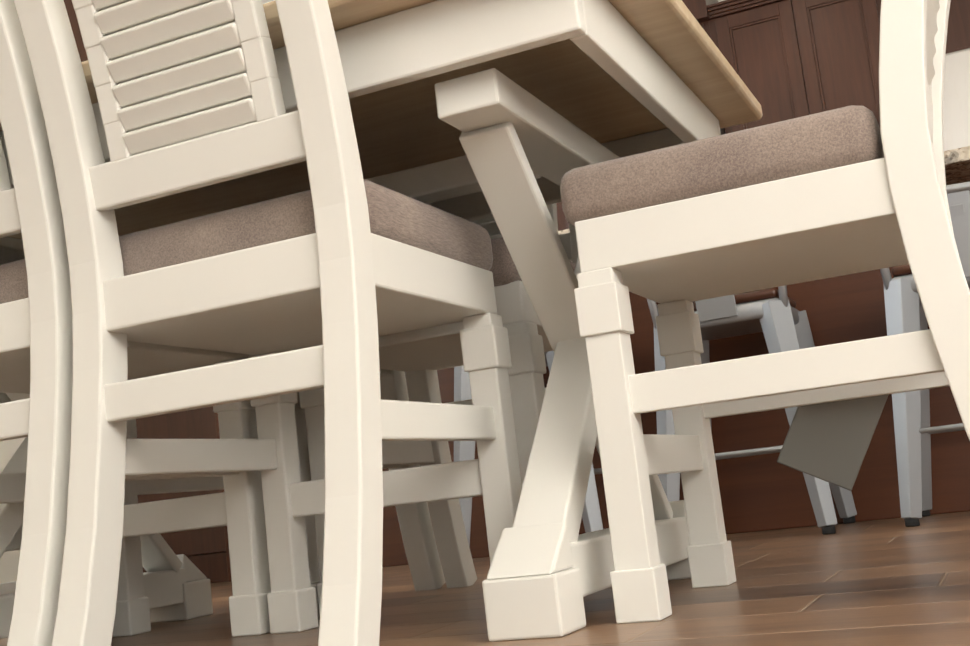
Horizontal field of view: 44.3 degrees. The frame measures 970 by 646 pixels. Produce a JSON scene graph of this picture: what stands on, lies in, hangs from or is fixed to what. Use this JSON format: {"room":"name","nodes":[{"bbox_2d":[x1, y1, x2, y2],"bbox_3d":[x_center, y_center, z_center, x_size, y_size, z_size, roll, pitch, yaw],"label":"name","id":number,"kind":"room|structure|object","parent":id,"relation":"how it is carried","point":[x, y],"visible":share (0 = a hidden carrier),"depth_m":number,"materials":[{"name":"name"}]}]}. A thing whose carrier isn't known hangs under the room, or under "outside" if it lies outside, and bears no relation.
{"room":"kitchen","nodes":[
{"label":"kitchen","id":0,"kind":"room"},
{"bbox_2d":[0,437,25,582],"bbox_3d":[-2.355,-0.513,2.906,0.160,2.740,9.200,-10,-9,23],"label":"wall","id":1,"kind":"structure","parent":0,"point":[9,562],"depth_m":3.99,"materials":[{"name":"beige paint"}]},
{"bbox_2d":[0,581,15,594],"bbox_3d":[-2.707,0.648,1.357,0.020,0.085,6.300,-10,-9,23],"label":"baseboard","id":2,"kind":"structure","parent":1,"relation":"attached to","point":[7,587],"depth_m":3.92,"materials":[{"name":"white wood"}]},
{"bbox_2d":[64,0,87,61],"bbox_3d":[-1.373,-0.923,4.713,0.355,1.077,0.712,-10,-9,23],"label":"upper cabinet","id":3,"kind":"object","parent":1,"relation":"attached to","point":[72,16],"depth_m":4.44,"materials":[{"name":"brown wood"}]},
{"bbox_2d":[262,0,274,3],"bbox_3d":[1.323,-2.597,1.478,8.700,0.100,9.200,-10,-9,23],"label":"ceiling","id":4,"kind":"structure","parent":0,"point":[265,1],"depth_m":5.94,"materials":[{"name":"white paint"}]},
{"bbox_2d":[0,511,969,645],"bbox_3d":[1.647,0.193,1.063,8.700,0.100,9.200,-10,-9,23],"label":"floor","id":5,"kind":"structure","parent":0,"point":[891,582],"depth_m":1.71,"materials":[{"name":"brown wood"}]},
{"bbox_2d":[0,392,22,551],"bbox_3d":[-1.174,0.144,2.396,0.586,1.043,0.448,-10,-9,23],"label":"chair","id":6,"kind":"object","parent":5,"relation":"on","point":[14,544],"visible":0.02,"depth_m":2.27,"materials":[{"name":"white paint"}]},
{"bbox_2d":[0,0,270,645],"bbox_3d":[-0.713,0.013,1.871,0.448,1.043,0.586,-10,-9,23],"label":"chair","id":7,"kind":"object","parent":5,"relation":"on","point":[36,345],"visible":0.71,"depth_m":1.64,"materials":[{"name":"white paint"}]},
{"bbox_2d":[14,0,521,645],"bbox_3d":[-0.291,-0.063,1.691,0.448,1.043,0.586,-10,-9,23],"label":"chair","id":8,"kind":"object","parent":5,"relation":"on","point":[334,274],"visible":0.98,"depth_m":1.56,"materials":[{"name":"white paint"}]},
{"bbox_2d":[112,354,444,636],"bbox_3d":[-0.448,0.071,2.469,0.448,1.043,0.586,-10,-9,23],"label":"chair","id":9,"kind":"object","parent":5,"relation":"on","point":[132,615],"visible":0.1,"depth_m":2.32,"materials":[{"name":"white paint"}]},
{"bbox_2d":[0,0,762,641],"bbox_3d":[-0.334,0.087,2.056,1.570,0.850,0.950,-10,-9,23],"label":"dining table","id":10,"kind":"object","parent":5,"relation":"on","point":[506,114],"visible":0.54,"depth_m":1.73,"materials":[{"name":"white wood"}]},
{"bbox_2d":[299,203,600,614],"bbox_3d":[-0.026,-0.005,2.289,0.448,1.043,0.586,-10,-9,23],"label":"chair","id":11,"kind":"object","parent":5,"relation":"on","point":[419,357],"visible":0.15,"depth_m":2.09,"materials":[{"name":"white paint"}]},
{"bbox_2d":[454,351,602,547],"bbox_3d":[0.149,0.265,3.362,0.435,0.773,0.435,-10,-9,23],"label":"stool","id":12,"kind":"object","parent":5,"relation":"on","point":[591,514],"visible":0.04,"depth_m":3.21,"materials":[{"name":"silver metal"}]},
{"bbox_2d":[134,146,969,582],"bbox_3d":[0.106,0.205,3.857,3.328,1.042,0.955,-10,-9,23],"label":"kitchen island","id":13,"kind":"object","parent":5,"relation":"on","point":[762,492],"depth_m":3.03,"materials":[{"name":"brown wood"}]},
{"bbox_2d":[647,285,856,534],"bbox_3d":[0.676,0.170,3.138,0.435,0.773,0.435,-10,-9,23],"label":"stool","id":14,"kind":"object","parent":5,"relation":"on","point":[777,319],"visible":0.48,"depth_m":3.00,"materials":[{"name":"silver metal"}]},
{"bbox_2d":[560,0,969,623],"bbox_3d":[0.458,-0.151,1.679,0.587,1.044,0.469,-10,-9,23],"label":"chair","id":15,"kind":"object","parent":5,"relation":"on","point":[674,232],"visible":1,"depth_m":1.52,"materials":[{"name":"white paint"}]},
{"bbox_2d":[880,182,969,526],"bbox_3d":[1.200,0.075,2.909,0.435,0.773,0.435,-10,-9,23],"label":"stool","id":16,"kind":"object","parent":5,"relation":"on","point":[905,313],"visible":0.65,"depth_m":2.78,"materials":[{"name":"silver metal"}]},
{"bbox_2d":[557,202,568,230],"bbox_3d":[0.099,-0.815,6.499,0.954,1.045,0.322,-10,-9,23],"label":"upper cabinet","id":17,"kind":"object","parent":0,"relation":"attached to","point":[562,222],"depth_m":6.18,"materials":[{"name":"brown wood"}]},
{"bbox_2d":[682,0,720,45],"bbox_3d":[0.836,-1.294,6.200,0.790,0.780,0.357,-10,-9,23],"label":"upper cabinet","id":18,"kind":"object","parent":0,"relation":"attached to","point":[699,9],"depth_m":5.94,"materials":[{"name":"brown wood"}]},
{"bbox_2d":[709,0,880,133],"bbox_3d":[1.603,-1.085,5.859,0.820,1.045,0.322,-10,-9,23],"label":"upper cabinet","id":19,"kind":"object","parent":0,"relation":"attached to","point":[788,59],"depth_m":5.74,"materials":[{"name":"brown wood"}]},
{"bbox_2d":[945,0,969,53],"bbox_3d":[2.401,-1.466,5.542,0.997,0.570,0.322,-10,-9,23],"label":"upper cabinet","id":20,"kind":"object","parent":0,"relation":"attached to","point":[958,31],"depth_m":5.47,"materials":[{"name":"brown wood"}]},
{"bbox_3d":[2.426,-0.250,5.131,0.922,1.743,0.782,-10,-9,23],"label":"fridge","id":21,"kind":"object","parent":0,"visible":0},
{"bbox_2d":[943,48,969,150],"bbox_3d":[2.247,-0.326,4.743,0.930,1.690,0.068,-10,-9,23],"label":"door","id":22,"kind":"structure","parent":21,"relation":"attached to","point":[956,114],"depth_m":4.90,"materials":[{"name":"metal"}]}
]}

